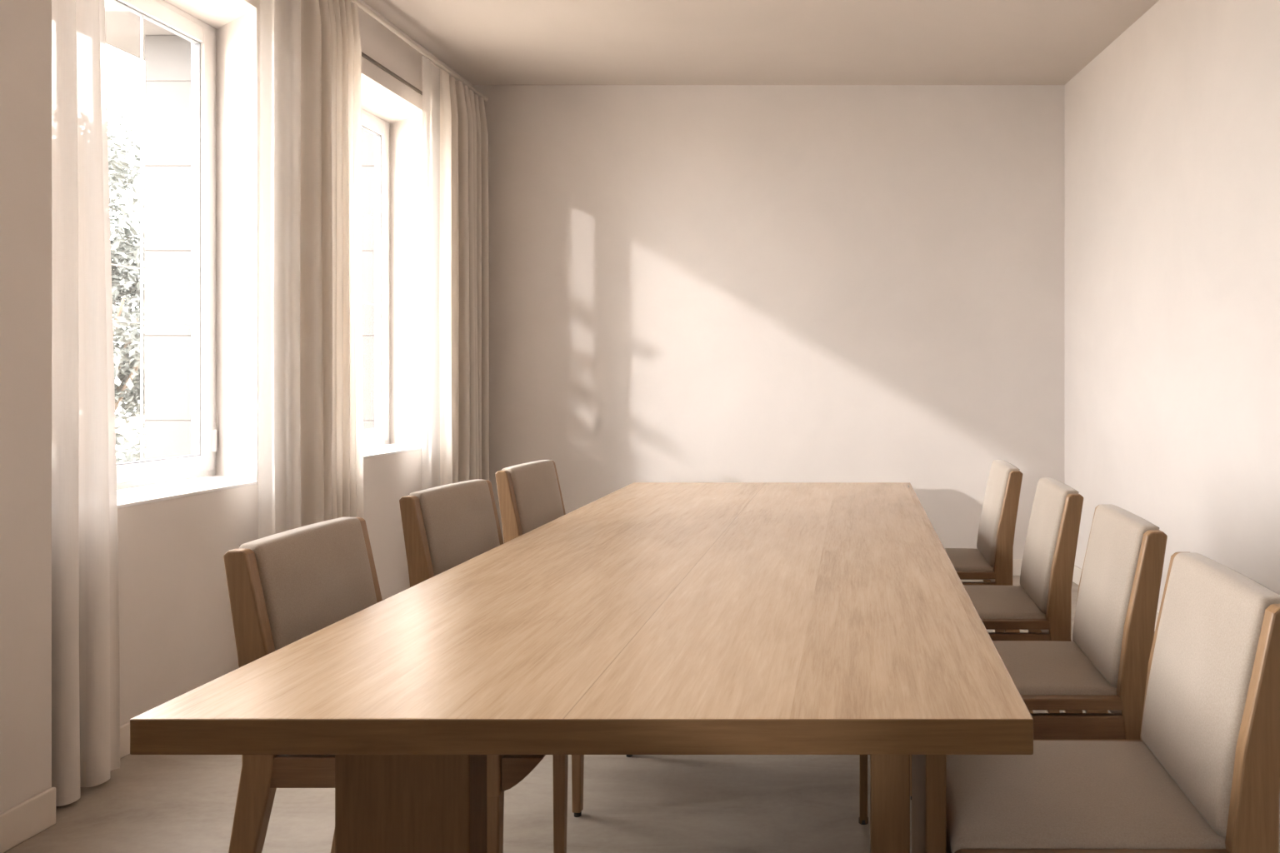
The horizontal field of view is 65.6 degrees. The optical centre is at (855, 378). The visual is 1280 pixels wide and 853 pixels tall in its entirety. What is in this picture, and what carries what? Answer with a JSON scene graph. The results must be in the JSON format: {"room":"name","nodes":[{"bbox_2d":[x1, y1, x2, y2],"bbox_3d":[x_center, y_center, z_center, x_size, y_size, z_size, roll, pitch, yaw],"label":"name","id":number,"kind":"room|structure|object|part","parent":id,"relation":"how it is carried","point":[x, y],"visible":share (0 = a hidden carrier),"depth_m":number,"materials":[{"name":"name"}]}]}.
{"room":"dining room","nodes":[
{"label":"dining room","id":0,"kind":"room"},
{"bbox_2d":[0,0,472,813],"bbox_3d":[-2.438,-0.292,-2.585,0.545,2.984,16.830,0,0,0],"label":"wall","id":1,"kind":"structure","parent":0,"point":[177,637],"depth_m":3.34,"materials":[{"name":"paint"}]},
{"bbox_2d":[0,787,55,852],"bbox_3d":[-2.158,1.150,-4.210,0.014,0.100,13.580,0,0,0],"label":"baseboard","id":2,"kind":"structure","parent":1,"relation":"attached to","point":[21,822],"depth_m":2.49,"materials":[{"name":"paint"}]},
{"bbox_2d":[120,721,129,759],"bbox_3d":[-2.323,1.150,4.205,0.014,0.100,3.250,0,0,0],"label":"baseboard","id":3,"kind":"structure","parent":1,"relation":"attached to","point":[125,728],"depth_m":3.04,"materials":[{"name":"paint"}]},
{"bbox_2d":[107,0,256,509],"bbox_3d":[-2.509,-0.514,3.305,0.362,1.852,1.290,0,0,0],"label":"window","id":4,"kind":"structure","parent":1,"relation":"in","point":[202,462],"depth_m":3.86,"materials":[{"name":"paint"}]},
{"bbox_3d":[-2.654,-0.520,3.305,0.052,1.796,1.246,0,0,0],"label":"sash","id":5,"kind":"part","parent":4,"relation":"part of","materials":[{"name":"glass"}]},
{"bbox_3d":[-2.474,0.406,3.304,0.292,0.012,1.289,0,0,0],"label":"sill","id":6,"kind":"part","parent":4,"relation":"part of","materials":[{"name":"paint"}]},
{"bbox_2d":[361,109,421,459],"bbox_3d":[-2.509,-0.529,4.740,0.362,1.822,1.360,0,0,0],"label":"window","id":7,"kind":"structure","parent":1,"relation":"in","point":[380,434],"depth_m":5.33,"materials":[{"name":"paint"}]},
{"bbox_3d":[-2.654,-0.535,4.740,0.052,1.766,1.316,0,0,0],"label":"sash","id":8,"kind":"part","parent":7,"relation":"part of","materials":[{"name":"glass"}]},
{"bbox_3d":[-2.474,0.376,4.739,0.292,0.012,1.359,0,0,0],"label":"sill","id":9,"kind":"part","parent":7,"relation":"part of","materials":[{"name":"paint"}]},
{"bbox_2d":[361,51,422,95],"bbox_3d":[-2.324,-1.526,4.590,0.012,0.016,1.220,0,0,0],"label":"blind rail","id":10,"kind":"object","parent":1,"relation":"attached to","point":[363,55],"visible":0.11,"depth_m":4.78,"materials":[{"name":"metal"}]},
{"bbox_2d":[350,0,487,101],"bbox_3d":[-2.277,-1.688,4.195,0.106,0.044,3.222,0,0,0],"label":"curtain rod","id":11,"kind":"object","parent":1,"relation":"attached to","point":[362,6],"visible":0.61,"depth_m":4.83,"materials":[{"name":"paint"}]},
{"bbox_2d":[51,0,119,806],"bbox_3d":[-2.236,-0.240,2.756,0.092,2.856,0.325,0,0,0],"label":"curtain","id":12,"kind":"object","parent":11,"relation":"hanging from","point":[86,682],"visible":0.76,"depth_m":2.77,"materials":[{"name":"fabric"}]},
{"bbox_2d":[258,0,364,539],"bbox_3d":[-2.245,-0.240,3.945,0.134,2.856,0.700,0,0,0],"label":"curtain","id":13,"kind":"object","parent":11,"relation":"hanging from","point":[311,392],"visible":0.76,"depth_m":3.91,"materials":[{"name":"fabric"}]},
{"bbox_2d":[421,55,489,489],"bbox_3d":[-2.241,-0.240,5.361,0.133,2.856,0.830,0,0,0],"label":"curtain","id":14,"kind":"object","parent":11,"relation":"hanging from","point":[455,301],"visible":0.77,"depth_m":5.29,"materials":[{"name":"fabric"}]},
{"bbox_2d":[4,575,1279,852],"bbox_3d":[0.419,1.260,-2.585,6.258,0.120,17.230,0,0,0],"label":"floor","id":15,"kind":"structure","parent":0,"point":[151,803],"depth_m":2.67,"materials":[{"name":"stone"}]},
{"bbox_2d":[223,517,568,852],"bbox_3d":[-0.921,0.760,2.055,0.654,0.879,0.453,0,0,0],"label":"dining chair","id":16,"kind":"object","parent":15,"relation":"on","point":[286,587],"visible":0.36,"depth_m":1.87,"materials":[{"name":"beige fabric"}]},
{"bbox_3d":[-1.177,0.765,1.845,0.142,0.870,0.030,0,0,0],"label":"post","id":17,"kind":"part","parent":16,"relation":"part of","materials":[{"name":"brown wood"}]},
{"bbox_3d":[-0.920,0.755,1.843,0.408,0.059,0.022,0,0,0],"label":"rail","id":18,"kind":"part","parent":16,"relation":"part of","materials":[{"name":"brown wood"}]},
{"bbox_2d":[239,517,377,650],"bbox_3d":[-1.150,0.500,2.055,0.112,0.358,0.388,0,0,0],"label":"cushion","id":19,"kind":"object","parent":16,"relation":"on","point":[311,578],"depth_m":2.00,"materials":[{"name":"beige fabric"}]},
{"bbox_3d":[-1.177,0.765,2.265,0.142,0.870,0.030,0,0,0],"label":"post","id":20,"kind":"part","parent":16,"relation":"part of","materials":[{"name":"brown wood"}]},
{"bbox_3d":[-0.698,0.951,1.846,0.037,0.474,0.036,0,0,0],"label":"leg","id":21,"kind":"part","parent":16,"relation":"part of","materials":[{"name":"brown wood"}]},
{"bbox_3d":[-0.698,0.951,2.264,0.037,0.474,0.036,0,0,0],"label":"leg","id":22,"kind":"part","parent":16,"relation":"part of","materials":[{"name":"brown wood"}]},
{"bbox_2d":[399,479,632,817],"bbox_3d":[-0.962,0.760,2.859,0.654,0.879,0.453,0,0,6],"label":"dining chair","id":23,"kind":"object","parent":15,"relation":"on","point":[445,527],"visible":0.28,"depth_m":2.75,"materials":[{"name":"beige fabric"}]},
{"bbox_3d":[-1.238,0.765,2.677,0.142,0.870,0.030,0,0,6],"label":"post","id":24,"kind":"part","parent":23,"relation":"part of","materials":[{"name":"brown wood"}]},
{"bbox_2d":[409,479,499,576],"bbox_3d":[-1.189,0.500,2.883,0.112,0.358,0.388,0,0,6],"label":"cushion","id":25,"kind":"object","parent":23,"relation":"on","point":[459,522],"depth_m":2.83,"materials":[{"name":"beige fabric"}]},
{"bbox_3d":[-1.195,0.765,3.095,0.142,0.870,0.030,0,0,6],"label":"post","id":26,"kind":"part","parent":23,"relation":"part of","materials":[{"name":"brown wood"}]},
{"bbox_3d":[-0.761,0.951,2.628,0.037,0.474,0.036,0,0,6],"label":"leg","id":27,"kind":"part","parent":23,"relation":"part of","materials":[{"name":"brown wood"}]},
{"bbox_2d":[495,460,565,543],"bbox_3d":[-0.977,0.760,3.603,0.654,0.879,0.453,0,0,4],"label":"dining chair","id":28,"kind":"object","parent":15,"relation":"on","point":[530,497],"visible":0.33,"depth_m":3.50,"materials":[{"name":"beige fabric"}]},
{"bbox_3d":[-1.247,0.765,3.411,0.142,0.870,0.030,0,0,4],"label":"post","id":29,"kind":"part","parent":28,"relation":"part of","materials":[{"name":"brown wood"}]},
{"bbox_3d":[-1.218,0.765,3.830,0.142,0.870,0.030,0,0,4],"label":"post","id":30,"kind":"part","parent":28,"relation":"part of","materials":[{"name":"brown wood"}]},
{"bbox_2d":[130,482,1033,852],"bbox_3d":[-0.364,0.826,2.712,1.200,0.748,2.883,0,0,0],"label":"dining table","id":31,"kind":"object","parent":15,"relation":"on","point":[642,618],"visible":1,"depth_m":1.48,"materials":[{"name":"brown wood"}]},
{"bbox_3d":[-0.673,0.850,1.456,0.200,0.699,0.072,0,0,0],"label":"leg","id":32,"kind":"part","parent":31,"relation":"part of","materials":[{"name":"brown wood"}]},
{"bbox_3d":[0.021,0.850,2.587,0.022,0.699,0.025,0,0,0],"label":"leg","id":33,"kind":"part","parent":31,"relation":"part of","materials":[{"name":"brown wood"}]},
{"bbox_3d":[0.051,0.850,1.465,0.059,0.699,0.070,0,0,0],"label":"leg","id":34,"kind":"part","parent":31,"relation":"part of","materials":[{"name":"brown wood"}]},
{"bbox_3d":[0.119,0.850,1.600,0.031,0.699,0.360,0,0,0],"label":"leg","id":35,"kind":"part","parent":31,"relation":"part of","materials":[{"name":"brown wood"}]},
{"bbox_2d":[944,460,1033,713],"bbox_3d":[0.362,0.760,3.620,0.539,0.879,0.453,0,0,0],"label":"dining chair","id":36,"kind":"object","parent":15,"relation":"on","point":[992,562],"visible":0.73,"depth_m":3.43,"materials":[{"name":"beige fabric"}]},
{"bbox_2d":[944,548,993,579],"bbox_3d":[0.297,0.694,3.620,0.411,0.059,0.393,0,0,0],"label":"seat cushion","id":37,"kind":"object","parent":36,"relation":"on","point":[962,559],"depth_m":3.51,"materials":[{"name":"beige fabric"}]},
{"bbox_3d":[0.318,0.755,3.408,0.378,0.059,0.022,0,0,0],"label":"rail","id":38,"kind":"part","parent":36,"relation":"part of","materials":[{"name":"brown wood"}]},
{"bbox_3d":[0.560,0.765,3.830,0.142,0.870,0.030,0,0,0],"label":"post","id":39,"kind":"part","parent":36,"relation":"part of","materials":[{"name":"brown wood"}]},
{"bbox_2d":[976,460,1019,567],"bbox_3d":[0.533,0.500,3.620,0.112,0.358,0.388,0,0,0],"label":"cushion","id":40,"kind":"object","parent":36,"relation":"on","point":[1000,471],"depth_m":3.53,"materials":[{"name":"beige fabric"}]},
{"bbox_3d":[0.560,0.765,3.410,0.142,0.870,0.030,0,0,0],"label":"post","id":41,"kind":"part","parent":36,"relation":"part of","materials":[{"name":"brown wood"}]},
{"bbox_2d":[910,477,1083,799],"bbox_3d":[0.416,0.760,2.940,0.539,0.879,0.453,0,0,0],"label":"dining chair","id":42,"kind":"object","parent":15,"relation":"on","point":[1041,606],"visible":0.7,"depth_m":2.75,"materials":[{"name":"beige fabric"}]},
{"bbox_3d":[0.165,0.951,2.731,0.037,0.474,0.036,0,0,0],"label":"leg","id":43,"kind":"part","parent":42,"relation":"part of","materials":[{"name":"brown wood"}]},
{"bbox_2d":[963,585,1045,619],"bbox_3d":[0.351,0.694,2.940,0.411,0.059,0.393,0,0,0],"label":"seat cushion","id":44,"kind":"object","parent":42,"relation":"on","point":[989,602],"depth_m":2.85,"materials":[{"name":"beige fabric"}]},
{"bbox_3d":[0.372,0.755,2.728,0.378,0.059,0.022,0,0,0],"label":"rail","id":45,"kind":"part","parent":42,"relation":"part of","materials":[{"name":"brown wood"}]},
{"bbox_3d":[0.614,0.765,3.150,0.142,0.870,0.030,0,0,0],"label":"post","id":46,"kind":"part","parent":42,"relation":"part of","materials":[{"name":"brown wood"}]},
{"bbox_2d":[1020,477,1079,614],"bbox_3d":[0.587,0.500,2.940,0.112,0.358,0.388,0,0,0],"label":"cushion","id":47,"kind":"object","parent":42,"relation":"on","point":[1051,495],"depth_m":2.86,"materials":[{"name":"beige fabric"}]},
{"bbox_3d":[0.614,0.765,2.730,0.142,0.870,0.030,0,0,0],"label":"post","id":48,"kind":"part","parent":42,"relation":"part of","materials":[{"name":"brown wood"}]},
{"bbox_2d":[992,504,1167,739],"bbox_3d":[0.439,0.760,2.280,0.539,0.879,0.453,0,0,0],"label":"dining chair","id":49,"kind":"object","parent":15,"relation":"on","point":[1104,668],"visible":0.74,"depth_m":2.10,"materials":[{"name":"beige fabric"}]},
{"bbox_2d":[992,640,1116,695],"bbox_3d":[0.374,0.694,2.280,0.411,0.059,0.393,0,0,0],"label":"seat cushion","id":50,"kind":"object","parent":49,"relation":"on","point":[1036,667],"depth_m":2.19,"materials":[{"name":"beige fabric"}]},
{"bbox_3d":[0.395,0.755,2.068,0.378,0.059,0.022,0,0,0],"label":"rail","id":51,"kind":"part","parent":49,"relation":"part of","materials":[{"name":"brown wood"}]},
{"bbox_3d":[0.637,0.765,2.490,0.142,0.870,0.030,0,0,0],"label":"post","id":52,"kind":"part","parent":49,"relation":"part of","materials":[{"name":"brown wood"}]},
{"bbox_3d":[0.608,0.752,2.280,0.022,0.065,0.390,0,0,0],"label":"rail","id":53,"kind":"part","parent":49,"relation":"part of","materials":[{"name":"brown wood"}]},
{"bbox_2d":[1072,504,1159,688],"bbox_3d":[0.610,0.500,2.280,0.112,0.358,0.388,0,0,0],"label":"cushion","id":54,"kind":"object","parent":49,"relation":"on","point":[1116,541],"depth_m":2.20,"materials":[{"name":"beige fabric"}]},
{"bbox_3d":[0.637,0.765,2.070,0.142,0.870,0.030,0,0,0],"label":"post","id":55,"kind":"part","parent":49,"relation":"part of","materials":[{"name":"brown wood"}]},
{"bbox_2d":[946,551,1279,852],"bbox_3d":[0.413,0.760,1.600,0.539,0.879,0.453,0,0,0],"label":"dining chair","id":56,"kind":"object","parent":15,"relation":"on","point":[1202,774],"visible":0.91,"depth_m":1.49,"materials":[{"name":"beige fabric"}]},
{"bbox_3d":[0.158,0.750,1.600,0.022,0.049,0.382,0,0,0],"label":"rail","id":57,"kind":"part","parent":56,"relation":"part of","materials":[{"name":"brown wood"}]},
{"bbox_2d":[946,740,1225,852],"bbox_3d":[0.348,0.694,1.600,0.411,0.059,0.393,0,0,0],"label":"seat cushion","id":58,"kind":"object","parent":56,"relation":"on","point":[1065,796],"depth_m":1.51,"materials":[{"name":"beige fabric"}]},
{"bbox_3d":[0.611,0.765,1.810,0.142,0.870,0.030,0,0,0],"label":"post","id":59,"kind":"part","parent":56,"relation":"part of","materials":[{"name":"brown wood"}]},
{"bbox_2d":[1140,552,1279,836],"bbox_3d":[0.584,0.500,1.600,0.112,0.358,0.388,0,0,0],"label":"cushion","id":60,"kind":"object","parent":56,"relation":"on","point":[1213,617],"depth_m":1.53,"materials":[{"name":"beige fabric"}]},
{"bbox_3d":[0.611,0.765,1.390,0.142,0.870,0.030,0,0,0],"label":"post","id":61,"kind":"part","parent":56,"relation":"part of","materials":[{"name":"brown wood"}]},
{"bbox_2d":[362,0,1159,84],"bbox_3d":[0.419,-1.884,-2.585,6.258,0.200,17.230,0,0,0],"label":"ceiling","id":62,"kind":"structure","parent":0,"point":[484,42],"depth_m":5.02,"materials":[{"name":"paint"}]},
{"bbox_2d":[472,85,1064,559],"bbox_3d":[-0.620,-0.292,5.930,4.180,2.984,0.200,0,0,0],"label":"wall","id":63,"kind":"structure","parent":0,"point":[687,283],"depth_m":5.83,"materials":[{"name":"paint"}]},
{"bbox_2d":[1013,559,1022,575],"bbox_3d":[-0.523,1.150,5.823,3.586,0.100,0.014,0,0,0],"label":"baseboard","id":64,"kind":"structure","parent":63,"relation":"attached to","point":[1017,562],"depth_m":5.82,"materials":[{"name":"paint"}]},
{"bbox_2d":[1065,0,1279,611],"bbox_3d":[1.693,-0.292,3.215,0.198,2.984,5.294,0,0,-7],"label":"wall","id":65,"kind":"structure","parent":0,"point":[1172,129],"depth_m":4.35,"materials":[{"name":"paint"}]},
{"label":"outside","id":66,"kind":"structure","parent":0,"visible":0},
{"bbox_2d":[115,415,144,461],"bbox_3d":[-21.360,1.625,5.000,37.280,0.150,70.000,0,0,0],"label":"ground","id":67,"kind":"structure","parent":66,"point":[133,422],"depth_m":28.52,"materials":[{"name":"white"}]},
{"bbox_2d":[107,108,144,490],"bbox_3d":[-7.781,-0.409,9.540,2.988,4.983,2.930,0,0,-10],"label":"tree","id":68,"kind":"object","parent":67,"relation":"on","point":[125,281],"visible":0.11,"depth_m":9.47,"materials":[{"name":"green plant"}]},
{"bbox_2d":[105,0,374,486],"bbox_3d":[-4.375,-0.600,8.075,2.550,4.300,3.050,0,0,0],"label":"building","id":69,"kind":"structure","parent":67,"relation":"on","point":[167,55],"depth_m":7.00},
{"bbox_3d":[2.732,-0.292,-5.300,1.633,2.984,11.800,0,0,0],"label":"wall","id":70,"kind":"structure","parent":0,"visible":0},
{"bbox_2d":[1072,565,1159,631],"bbox_3d":[2.302,1.150,-2.592,0.014,0.100,16.945,0,0,-7],"label":"baseboard","id":71,"kind":"structure","parent":70,"relation":"attached to","point":[1077,571],"depth_m":5.56,"materials":[{"name":"paint"}]}
]}

